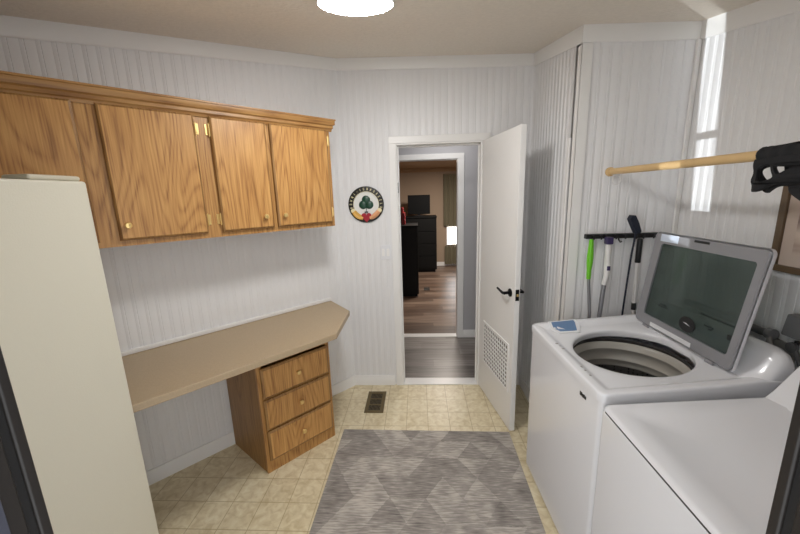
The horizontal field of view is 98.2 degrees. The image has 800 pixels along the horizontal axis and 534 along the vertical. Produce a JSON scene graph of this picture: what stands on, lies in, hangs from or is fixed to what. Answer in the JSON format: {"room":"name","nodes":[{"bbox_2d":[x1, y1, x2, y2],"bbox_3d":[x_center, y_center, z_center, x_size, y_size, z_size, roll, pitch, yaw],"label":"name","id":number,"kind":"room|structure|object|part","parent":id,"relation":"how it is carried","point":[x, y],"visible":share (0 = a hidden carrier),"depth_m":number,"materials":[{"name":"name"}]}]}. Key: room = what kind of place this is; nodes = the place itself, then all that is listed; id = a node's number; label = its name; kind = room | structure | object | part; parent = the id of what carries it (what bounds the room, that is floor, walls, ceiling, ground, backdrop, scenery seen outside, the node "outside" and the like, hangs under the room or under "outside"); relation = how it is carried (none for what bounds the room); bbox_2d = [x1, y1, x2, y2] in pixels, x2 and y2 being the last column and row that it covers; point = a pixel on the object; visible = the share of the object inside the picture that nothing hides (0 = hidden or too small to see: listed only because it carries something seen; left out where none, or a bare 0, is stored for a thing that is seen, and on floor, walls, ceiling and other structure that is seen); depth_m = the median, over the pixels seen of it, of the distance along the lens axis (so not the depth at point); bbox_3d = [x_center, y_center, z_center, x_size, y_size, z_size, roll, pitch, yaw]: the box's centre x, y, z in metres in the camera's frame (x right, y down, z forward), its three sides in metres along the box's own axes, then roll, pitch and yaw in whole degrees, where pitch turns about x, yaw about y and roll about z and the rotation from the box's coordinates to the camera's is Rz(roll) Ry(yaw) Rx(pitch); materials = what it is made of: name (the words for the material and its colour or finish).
{"room":"laundry room","nodes":[
{"label":"laundry room","id":0,"kind":"room"},
{"bbox_2d":[0,37,354,470],"bbox_3d":[-1.721,0.016,1.682,3.470,2.678,0.090,-13,16,-42],"label":"wall","id":1,"kind":"structure","parent":0,"point":[158,292],"depth_m":2.14,"materials":[{"name":"white paint"}]},
{"bbox_2d":[0,91,112,248],"bbox_3d":[-1.562,-0.379,1.450,0.444,0.633,0.355,-13,16,-42],"label":"upper cabinet","id":2,"kind":"object","parent":1,"relation":"attached to","point":[43,135],"visible":0.65,"depth_m":1.38,"materials":[{"name":"brown wood"}]},
{"bbox_3d":[-1.478,-0.364,1.364,0.444,0.633,0.018,-13,16,-42],"label":"frame","id":3,"kind":"part","parent":2,"relation":"part of","materials":[{"name":"brown wood"}]},
{"bbox_2d":[84,102,215,246],"bbox_3d":[-1.246,-0.451,1.747,0.434,0.633,0.355,-13,16,-42],"label":"upper cabinet","id":4,"kind":"object","parent":1,"relation":"attached to","point":[151,163],"visible":0.96,"depth_m":1.62,"materials":[{"name":"brown wood"}]},
{"bbox_3d":[-1.234,-0.189,1.574,0.029,0.029,0.027,-13,16,-42],"label":"knob","id":5,"kind":"part","parent":4,"relation":"part of","materials":[{"name":"gold metal"}]},
{"bbox_2d":[0,15,335,70],"bbox_3d":[-1.674,-1.025,1.470,3.350,0.497,0.012,-13,16,-42],"label":"trim","id":6,"kind":"structure","parent":1,"relation":"attached to","point":[10,26],"depth_m":1.79,"materials":[{"name":"white paint"}]},
{"bbox_2d":[146,375,355,485],"bbox_3d":[-1.189,1.185,2.338,2.200,0.090,0.013,-13,16,-42],"label":"baseboard","id":7,"kind":"structure","parent":1,"relation":"attached to","point":[173,466],"depth_m":2.23,"materials":[{"name":"white paint"}]},
{"bbox_2d":[200,116,334,236],"bbox_3d":[-0.818,-0.548,2.149,0.757,0.633,0.355,-13,16,-42],"label":"upper cabinet","id":8,"kind":"object","parent":1,"relation":"attached to","point":[262,178],"visible":0.98,"depth_m":1.99,"materials":[{"name":"brown wood"}]},
{"bbox_2d":[0,70,335,131],"bbox_3d":[-1.135,-0.800,1.799,1.667,0.072,0.350,-13,16,-42],"label":"crown molding","id":9,"kind":"structure","parent":8,"relation":"attached to","point":[79,92],"depth_m":1.56,"materials":[{"name":"brown wood"}]},
{"bbox_3d":[-0.862,-0.502,1.914,0.292,0.590,0.020,-13,16,-42],"label":"door","id":10,"kind":"part","parent":8,"relation":"part of","materials":[{"name":"brown wood"}]},
{"bbox_3d":[-0.603,-0.561,2.157,0.383,0.590,0.020,-13,16,-42],"label":"door","id":11,"kind":"part","parent":8,"relation":"part of","materials":[{"name":"brown wood"}]},
{"bbox_2d":[149,384,558,533],"bbox_3d":[-0.625,1.346,1.853,4.600,0.060,2.690,-1,12,3],"label":"floor","id":12,"kind":"structure","parent":0,"point":[226,491],"depth_m":2.12,"materials":[{"name":"tile"}]},
{"bbox_2d":[0,174,158,533],"bbox_3d":[-1.398,0.615,1.058,0.650,1.741,0.674,-1,12,3],"label":"freezer","id":13,"kind":"object","parent":12,"relation":"on","point":[59,343],"visible":0.99,"depth_m":1.12,"materials":[{"name":"beige metal"}]},
{"bbox_2d":[226,342,334,473],"bbox_3d":[-0.791,0.818,2.318,0.530,0.794,0.470,-13,16,-42],"label":"drawer base","id":14,"kind":"object","parent":12,"relation":"on","point":[282,409],"visible":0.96,"depth_m":2.17,"materials":[{"name":"brown wood"}]},
{"bbox_2d":[121,297,349,412],"bbox_3d":[-1.060,0.476,1.898,1.997,0.062,0.635,-13,16,-42],"label":"countertop","id":15,"kind":"structure","parent":14,"relation":"on","point":[156,373],"depth_m":1.93,"materials":[{"name":"beige laminate"}]},
{"bbox_3d":[-0.641,0.647,2.153,0.448,0.194,0.018,-13,16,-42],"label":"drawer","id":16,"kind":"part","parent":14,"relation":"part of","materials":[{"name":"brown wood"}]},
{"bbox_3d":[-0.635,0.847,2.195,0.448,0.198,0.018,-13,16,-42],"label":"drawer","id":17,"kind":"part","parent":14,"relation":"part of","materials":[{"name":"brown wood"}]},
{"bbox_3d":[-0.628,1.049,2.237,0.448,0.200,0.018,-13,16,-42],"label":"drawer","id":18,"kind":"part","parent":14,"relation":"part of","materials":[{"name":"brown wood"}]},
{"bbox_2d":[364,391,385,412],"bbox_3d":[-0.198,1.097,2.821,0.150,0.006,0.294,-1,12,3],"label":"floor vent","id":19,"kind":"object","parent":12,"relation":"in","point":[375,402],"visible":1,"depth_m":2.81,"materials":[{"name":"brown metal"}]},
{"bbox_2d":[309,429,545,533],"bbox_3d":[0.123,1.337,1.610,1.164,0.010,1.720,-1,12,4],"label":"rug","id":20,"kind":"object","parent":12,"relation":"on","point":[379,481],"visible":1,"depth_m":1.98,"materials":[{"name":"grey fabric"}]},
{"bbox_2d":[526,232,794,533],"bbox_3d":[1.083,0.580,1.633,0.698,1.425,0.718,-2,12,1],"label":"washing machine","id":21,"kind":"object","parent":12,"relation":"on","point":[687,338],"visible":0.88,"depth_m":1.50,"materials":[{"name":"white metal"}]},
{"bbox_2d":[551,320,576,330],"bbox_3d":[0.898,0.320,1.873,0.133,0.031,0.093,-2,12,1],"label":"sticker","id":22,"kind":"object","parent":21,"relation":"on","point":[563,325],"depth_m":1.88,"materials":[{"name":"blue paper"}]},
{"bbox_3d":[1.282,0.112,1.521,0.035,0.369,0.520,-1,12,3],"label":"lid glass","id":23,"kind":"part","parent":21,"relation":"part of","materials":[{"name":"grey"}]},
{"bbox_3d":[1.277,0.111,1.533,0.047,0.467,0.613,-1,12,3],"label":"lid frame","id":24,"kind":"part","parent":21,"relation":"part of","materials":[{"name":"grey plastic"}]},
{"bbox_3d":[1.290,0.112,1.532,0.064,0.480,0.625,-1,12,3],"label":"lid","id":25,"kind":"part","parent":21,"relation":"part of","materials":[{"name":"grey glass"}]},
{"bbox_2d":[702,313,734,327],"bbox_3d":[1.266,0.213,1.375,0.003,0.003,0.169,-1,12,3],"label":"print","id":26,"kind":"object","parent":21,"relation":"attached to","point":[723,322],"depth_m":1.38,"materials":[{"name":"black"}]},
{"bbox_2d":[591,366,799,533],"bbox_3d":[1.053,0.909,0.950,0.690,1.061,0.683,-1,12,3],"label":"dryer","id":27,"kind":"object","parent":12,"relation":"on","point":[705,466],"visible":0.98,"depth_m":1.01,"materials":[{"name":"white metal"}]},
{"bbox_2d":[792,350,799,367],"bbox_3d":[1.477,0.824,1.321,0.025,1.028,0.167,1,12,12],"label":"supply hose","id":28,"kind":"object","parent":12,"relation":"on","point":[796,354],"visible":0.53,"depth_m":1.28,"materials":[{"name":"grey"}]},
{"bbox_2d":[0,0,759,57],"bbox_3d":[-0.698,-1.067,1.371,4.600,0.686,2.730,-1,12,3],"label":"ceiling","id":29,"kind":"structure","parent":0,"point":[410,27],"depth_m":1.61,"materials":[{"name":"white paint"}]},
{"bbox_2d":[316,0,393,15],"bbox_3d":[-0.173,-1.032,1.348,0.300,0.077,0.298,0,12,9],"label":"ceiling light","id":30,"kind":"object","parent":29,"relation":"attached to","point":[342,7],"visible":1,"depth_m":1.35,"materials":[{"name":"white glass"}]},
{"bbox_2d":[399,171,455,261],"bbox_3d":[0.753,-1.213,7.892,4.100,2.400,0.100,-1,12,3],"label":"wall","id":31,"kind":"structure","parent":0,"point":[417,183],"depth_m":7.76,"materials":[{"name":"beige paint"}]},
{"bbox_2d":[399,167,455,172],"bbox_3d":[0.721,-2.140,7.637,3.900,0.080,0.020,-1,12,3],"label":"trim","id":32,"kind":"structure","parent":31,"relation":"attached to","point":[449,168],"depth_m":7.63,"materials":[{"name":"beige wood"}]},
{"bbox_2d":[437,262,455,265],"bbox_3d":[0.785,-0.071,8.072,3.900,0.090,0.013,-1,12,3],"label":"baseboard","id":33,"kind":"structure","parent":31,"relation":"attached to","point":[438,263],"depth_m":8.06,"materials":[{"name":"white paint"}]},
{"bbox_2d":[443,174,455,225],"bbox_3d":[1.277,-1.488,7.688,0.620,1.130,0.042,-1,12,3],"label":"curtain","id":34,"kind":"object","parent":31,"relation":"hanging from","point":[449,180],"visible":0.43,"depth_m":7.69,"materials":[{"name":"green fabric"}]},
{"bbox_2d":[445,246,455,263],"bbox_3d":[1.325,-0.280,7.940,0.600,0.420,0.042,-1,12,3],"label":"curtain","id":35,"kind":"object","parent":31,"relation":"hanging from","point":[450,251],"visible":0.4,"depth_m":7.95,"materials":[{"name":"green fabric"}]},
{"bbox_2d":[446,226,455,244],"bbox_3d":[1.304,-0.729,7.902,0.500,0.445,0.025,-1,12,3],"label":"window","id":36,"kind":"structure","parent":31,"relation":"in","point":[451,230],"depth_m":7.91,"materials":[{"name":"white glass"}]},
{"bbox_2d":[399,160,455,168],"bbox_3d":[0.624,-1.807,5.712,4.100,0.060,4.130,-1,12,3],"label":"ceiling","id":37,"kind":"structure","parent":0,"point":[445,163],"depth_m":6.70,"materials":[{"name":"beige"}]},
{"bbox_2d":[336,66,534,383],"bbox_3d":[0.251,-0.287,2.828,1.562,2.684,0.090,-1,12,3],"label":"wall","id":38,"kind":"structure","parent":0,"point":[374,106],"depth_m":2.63,"materials":[{"name":"white paint"}]},
{"bbox_2d":[348,186,383,222],"bbox_3d":[-0.270,-0.494,2.748,0.284,0.286,0.037,-1,12,3],"label":"wall plaque","id":39,"kind":"object","parent":38,"relation":"attached to","point":[366,204],"visible":1,"depth_m":2.75,"materials":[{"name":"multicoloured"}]},
{"bbox_2d":[355,375,394,384],"bbox_3d":[-0.222,1.003,3.069,0.361,0.090,0.013,-1,12,3],"label":"baseboard","id":40,"kind":"structure","parent":38,"relation":"attached to","point":[359,379],"depth_m":3.06,"materials":[{"name":"white paint"}]},
{"bbox_2d":[380,245,390,259],"bbox_3d":[-0.117,-0.119,2.828,0.084,0.120,0.014,-1,12,3],"label":"light switch","id":41,"kind":"object","parent":38,"relation":"attached to","point":[385,250],"visible":1,"depth_m":2.82,"materials":[{"name":"white plastic"}]},
{"bbox_2d":[335,53,533,70],"bbox_3d":[0.246,-1.496,2.522,1.452,0.122,0.012,-1,12,3],"label":"trim","id":42,"kind":"structure","parent":38,"relation":"attached to","point":[524,59],"depth_m":2.52,"materials":[{"name":"white paint"}]},
{"bbox_2d":[388,133,490,384],"bbox_3d":[0.328,0.008,2.879,0.771,2.082,0.110,-1,12,3],"label":"trim","id":43,"kind":"structure","parent":38,"relation":"attached to","point":[394,142],"depth_m":2.76,"materials":[{"name":"white paint"}]},
{"bbox_2d":[403,378,477,384],"bbox_3d":[0.357,1.021,3.097,0.661,0.008,0.110,-1,12,3],"label":"trim","id":44,"kind":"structure","parent":38,"relation":"attached to","point":[408,381],"depth_m":3.08,"materials":[{"name":"white paint"}]},
{"bbox_2d":[477,124,526,430],"bbox_3d":[0.711,0.096,2.518,0.154,2.018,0.640,-3,12,-7],"label":"door","id":45,"kind":"structure","parent":38,"relation":"in","point":[504,153],"depth_m":2.40,"materials":[{"name":"grey wood"}]},
{"bbox_2d":[482,320,508,392],"bbox_3d":[0.710,0.652,2.603,0.008,0.360,0.475,-3,12,-7],"label":"vent grille","id":46,"kind":"object","parent":45,"relation":"attached to","point":[495,347],"depth_m":2.57,"materials":[{"name":"grey metal"}]},
{"bbox_3d":[0.692,0.162,2.311,0.059,0.054,0.131,-3,12,-7],"label":"handle","id":47,"kind":"part","parent":45,"relation":"part of","materials":[{"name":"black metal"}]},
{"bbox_3d":[0.752,0.182,2.219,0.024,0.075,0.003,-3,12,-7],"label":"latch plate","id":48,"kind":"part","parent":45,"relation":"part of","materials":[{"name":"black metal"}]},
{"bbox_2d":[516,375,519,384],"bbox_3d":[0.895,0.981,3.009,0.305,0.090,0.013,-1,12,3],"label":"baseboard","id":49,"kind":"structure","parent":38,"relation":"attached to","point":[517,376],"depth_m":3.00,"materials":[{"name":"white paint"}]},
{"bbox_2d":[399,145,477,329],"bbox_3d":[0.552,-0.365,3.855,3.900,2.400,0.100,-1,12,3],"label":"wall","id":50,"kind":"structure","parent":0,"point":[470,152],"depth_m":3.75,"materials":[{"name":"grey paint"}]},
{"bbox_2d":[404,333,456,336],"bbox_3d":[0.351,0.811,4.112,0.645,0.006,0.100,-1,12,3],"label":"trim","id":51,"kind":"structure","parent":50,"relation":"attached to","point":[422,334],"depth_m":4.11,"materials":[{"name":"white paint"}]},
{"bbox_2d":[399,153,463,336],"bbox_3d":[0.322,-0.191,3.897,0.770,2.055,0.119,-1,12,3],"label":"trim","id":52,"kind":"structure","parent":50,"relation":"attached to","point":[459,157],"depth_m":3.76,"materials":[{"name":"white paint"}]},
{"bbox_2d":[463,330,474,336],"bbox_3d":[1.632,0.756,3.979,1.800,0.090,0.013,-1,12,3],"label":"baseboard","id":53,"kind":"structure","parent":50,"relation":"attached to","point":[466,333],"depth_m":4.02,"materials":[{"name":"white paint"}]},
{"bbox_2d":[403,265,474,377],"bbox_3d":[0.668,0.505,5.694,3.900,0.060,5.210,-1,12,3],"label":"floor","id":54,"kind":"structure","parent":0,"point":[434,310],"depth_m":4.19,"materials":[{"name":"brown wood"}]},
{"bbox_2d":[401,223,418,295],"bbox_3d":[0.056,-0.128,5.804,0.510,1.170,0.515,-1,12,3],"label":"storage cabinet","id":55,"kind":"object","parent":54,"relation":"on","point":[409,231],"visible":0.55,"depth_m":5.54,"materials":[{"name":"black wood"}]},
{"bbox_2d":[401,207,403,224],"bbox_3d":[0.042,-0.839,5.684,0.027,0.268,0.220,-1,12,3],"label":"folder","id":56,"kind":"object","parent":55,"relation":"on","point":[402,212],"visible":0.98,"depth_m":5.58,"materials":[{"name":"red"}]},
{"bbox_3d":[-0.074,-0.094,5.564,0.235,1.050,0.012,-1,12,3],"label":"door","id":57,"kind":"part","parent":55,"relation":"part of","materials":[{"name":"white"}]},
{"bbox_2d":[401,215,436,271],"bbox_3d":[0.405,-0.511,7.540,0.775,1.190,0.510,-1,12,3],"label":"dresser","id":58,"kind":"object","parent":54,"relation":"on","point":[427,224],"visible":0.62,"depth_m":7.28,"materials":[{"name":"black wood"}]},
{"bbox_3d":[0.388,-0.866,7.220,0.710,0.245,0.012,-1,12,3],"label":"drawer","id":59,"kind":"part","parent":58,"relation":"part of","materials":[{"name":"black wood"}]},
{"bbox_2d":[408,195,429,215],"bbox_3d":[0.403,-1.310,7.378,0.470,0.440,0.140,-1,12,3],"label":"television","id":60,"kind":"object","parent":58,"relation":"on","point":[417,204],"visible":0.98,"depth_m":7.34,"materials":[{"name":"black plastic"}]},
{"bbox_3d":[0.396,-0.610,7.273,0.710,0.245,0.012,-1,12,3],"label":"drawer","id":61,"kind":"part","parent":58,"relation":"part of","materials":[{"name":"black wood"}]},
{"bbox_3d":[0.404,-0.353,7.327,0.710,0.245,0.012,-1,12,3],"label":"drawer","id":62,"kind":"part","parent":58,"relation":"part of","materials":[{"name":"black wood"}]},
{"bbox_3d":[0.412,-0.097,7.380,0.710,0.245,0.012,-1,12,3],"label":"drawer","id":63,"kind":"part","parent":58,"relation":"part of","materials":[{"name":"black wood"}]},
{"bbox_2d":[521,44,581,389],"bbox_3d":[1.036,-0.187,2.366,0.090,2.629,0.776,-1,12,3],"label":"wall","id":64,"kind":"structure","parent":0,"point":[554,83],"depth_m":2.32,"materials":[{"name":"white paint"}]},
{"bbox_2d":[519,375,529,401],"bbox_3d":[1.022,1.058,2.620,0.013,0.090,0.793,-1,12,3],"label":"baseboard","id":65,"kind":"structure","parent":64,"relation":"attached to","point":[524,387],"depth_m":2.86,"materials":[{"name":"white paint"}]},
{"bbox_2d":[534,24,584,65],"bbox_3d":[0.949,-1.338,2.121,0.012,0.238,0.791,-1,12,3],"label":"trim","id":66,"kind":"structure","parent":64,"relation":"attached to","point":[574,38],"depth_m":2.02,"materials":[{"name":"white paint"}]},
{"bbox_2d":[556,138,570,320],"bbox_3d":[0.979,0.175,2.131,0.012,1.840,0.030,-1,12,3],"label":"trim","id":67,"kind":"structure","parent":64,"relation":"attached to","point":[568,139],"depth_m":2.04,"materials":[{"name":"white paint"}]},
{"bbox_2d":[559,40,695,320],"bbox_3d":[1.287,-0.056,2.026,0.623,2.497,0.090,-1,12,3],"label":"wall","id":68,"kind":"structure","parent":0,"point":[640,90],"depth_m":1.86,"materials":[{"name":"white paint"}]},
{"bbox_2d":[560,43,592,320],"bbox_3d":[0.995,0.015,2.029,0.052,2.374,0.052,-1,12,3],"label":"trim","id":69,"kind":"structure","parent":68,"relation":"attached to","point":[585,51],"depth_m":1.90,"materials":[{"name":"white paint"}]},
{"bbox_2d":[605,167,612,175],"bbox_3d":[1.143,-0.516,1.875,0.048,0.048,0.029,-1,12,3],"label":"socket","id":70,"kind":"object","parent":68,"relation":"attached to","point":[608,172],"depth_m":1.87,"materials":[{"name":"brown wood"}]},
{"bbox_2d":[584,232,657,242],"bbox_3d":[1.253,-0.164,1.932,0.420,0.051,0.054,-1,12,3],"label":"tool rack","id":71,"kind":"object","parent":68,"relation":"attached to","point":[649,234],"visible":0.83,"depth_m":1.93,"materials":[{"name":"black plastic"}]},
{"bbox_2d":[586,239,593,317],"bbox_3d":[1.090,0.519,2.045,0.074,1.375,0.060,-1,12,3],"label":"broom","id":72,"kind":"object","parent":71,"relation":"hanging from","point":[590,253],"visible":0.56,"depth_m":1.93,"materials":[{"name":"green plastic"}]},
{"bbox_2d":[597,237,613,316],"bbox_3d":[1.175,0.513,2.039,0.085,1.385,0.100,-1,12,3],"label":"mop","id":73,"kind":"object","parent":71,"relation":"hanging from","point":[608,241],"visible":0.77,"depth_m":1.93,"materials":[{"name":"white plastic"}]},
{"bbox_2d":[621,215,641,314],"bbox_3d":[1.288,0.445,2.014,0.065,1.482,0.036,-1,12,3],"label":"scrub brush","id":74,"kind":"object","parent":71,"relation":"hanging from","point":[634,224],"visible":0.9,"depth_m":1.88,"materials":[{"name":"black plastic"}]},
{"bbox_2d":[631,238,642,313],"bbox_3d":[1.370,0.513,2.047,0.090,1.370,0.050,-1,12,3],"label":"push broom","id":75,"kind":"object","parent":71,"relation":"hanging from","point":[639,245],"visible":0.41,"depth_m":1.94,"materials":[{"name":"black plastic"}]},
{"bbox_2d":[582,21,701,42],"bbox_3d":[1.218,-1.185,1.740,0.584,0.100,0.012,-1,12,3],"label":"trim","id":76,"kind":"structure","parent":68,"relation":"attached to","point":[680,30],"depth_m":1.74,"materials":[{"name":"white paint"}]},
{"bbox_2d":[605,151,756,184],"bbox_3d":[1.115,-0.325,1.085,0.070,0.097,1.655,-1,12,3],"label":"rod","id":77,"kind":"object","parent":68,"relation":"attached to","point":[742,157],"visible":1,"depth_m":1.33,"materials":[{"name":"brown wood"}]},
{"bbox_3d":[1.112,-0.346,1.079,0.036,0.039,1.652,-1,12,3],"label":"rod","id":78,"kind":"part","parent":77,"relation":"part of","materials":[{"name":"brown wood"}]},
{"bbox_2d":[751,141,799,200],"bbox_3d":[1.106,-0.241,0.947,0.062,0.216,0.288,-1,12,3],"label":"garment","id":79,"kind":"object","parent":77,"relation":"hanging from","point":[787,156],"visible":1,"depth_m":1.00,"materials":[{"name":"fabric"}]},
{"bbox_2d":[672,38,701,233],"bbox_3d":[1.535,-0.030,1.966,0.022,2.275,0.014,-1,12,3],"label":"trim","id":80,"kind":"structure","parent":68,"relation":"attached to","point":[698,41],"depth_m":1.82,"materials":[{"name":"white paint"}]},
{"bbox_2d":[677,11,799,369],"bbox_3d":[1.548,0.135,1.107,0.090,2.483,1.940,-1,12,3],"label":"wall","id":81,"kind":"structure","parent":0,"point":[747,99],"depth_m":1.51,"materials":[{"name":"white paint"}]},
{"bbox_2d":[700,0,799,38],"bbox_3d":[1.469,-0.859,0.954,0.012,0.404,1.660,-1,12,3],"label":"trim","id":82,"kind":"structure","parent":81,"relation":"attached to","point":[762,10],"depth_m":1.48,"materials":[{"name":"white paint"}]},
{"bbox_2d":[750,324,779,339],"bbox_3d":[1.506,0.227,1.603,0.050,0.050,0.453,-1,12,3],"label":"pipe","id":83,"kind":"object","parent":81,"relation":"attached to","point":[766,332],"visible":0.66,"depth_m":1.40,"materials":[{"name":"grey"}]},
{"bbox_2d":[766,336,772,344],"bbox_3d":[1.490,0.775,1.562,0.029,1.048,0.181,-3,12,-6],"label":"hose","id":84,"kind":"object","parent":83,"relation":"hanging from","point":[769,340],"visible":0.08,"depth_m":1.38,"materials":[{"name":"grey"}]},
{"bbox_2d":[766,338,794,362],"bbox_3d":[1.515,0.348,1.384,0.014,0.115,0.110,-1,12,3],"label":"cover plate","id":85,"kind":"object","parent":81,"relation":"attached to","point":[779,343],"visible":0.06,"depth_m":1.36,"materials":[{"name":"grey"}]},
{"bbox_2d":[771,186,799,275],"bbox_3d":[1.484,-0.164,1.087,0.024,0.470,0.558,-1,12,3],"label":"framed picture","id":86,"kind":"object","parent":81,"relation":"attached to","point":[786,240],"visible":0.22,"depth_m":1.33,"materials":[{"name":"beige"}]},
{"bbox_2d":[791,215,799,255],"bbox_3d":[1.483,-0.164,1.087,0.002,0.328,0.416,-1,12,3],"label":"print","id":87,"kind":"object","parent":86,"relation":"attached to","point":[795,236],"depth_m":1.31},
{"bbox_2d":[781,314,799,352],"bbox_3d":[1.486,0.269,1.216,0.049,0.140,0.251,-1,12,3],"label":"box","id":88,"kind":"object","parent":81,"relation":"attached to","point":[791,328],"visible":1,"depth_m":1.30,"materials":[{"name":"grey"}]},
{"bbox_2d":[785,342,798,352],"bbox_3d":[1.471,0.303,1.300,0.010,0.040,0.040,-1,12,3],"label":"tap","id":89,"kind":"object","parent":88,"relation":"on","point":[789,346],"depth_m":1.30,"materials":[{"name":"grey"}]},
{"bbox_3d":[-0.718,0.456,0.454,4.600,2.257,0.070,-1,12,3],"label":"wall","id":90,"kind":"structure","parent":0,"visible":0},
{"bbox_2d":[0,347,53,533],"bbox_3d":[-0.464,0.514,0.450,0.032,2.130,0.079,-1,12,3],"label":"trim","id":91,"kind":"structure","parent":90,"relation":"attached to","point":[23,510],"depth_m":0.41,"materials":[{"name":"black"}]},
{"bbox_2d":[765,383,799,533],"bbox_3d":[0.440,0.496,0.401,0.034,2.130,0.079,-1,12,3],"label":"trim","id":92,"kind":"structure","parent":90,"relation":"attached to","point":[784,518],"depth_m":0.38,"materials":[{"name":"black"}]}
]}

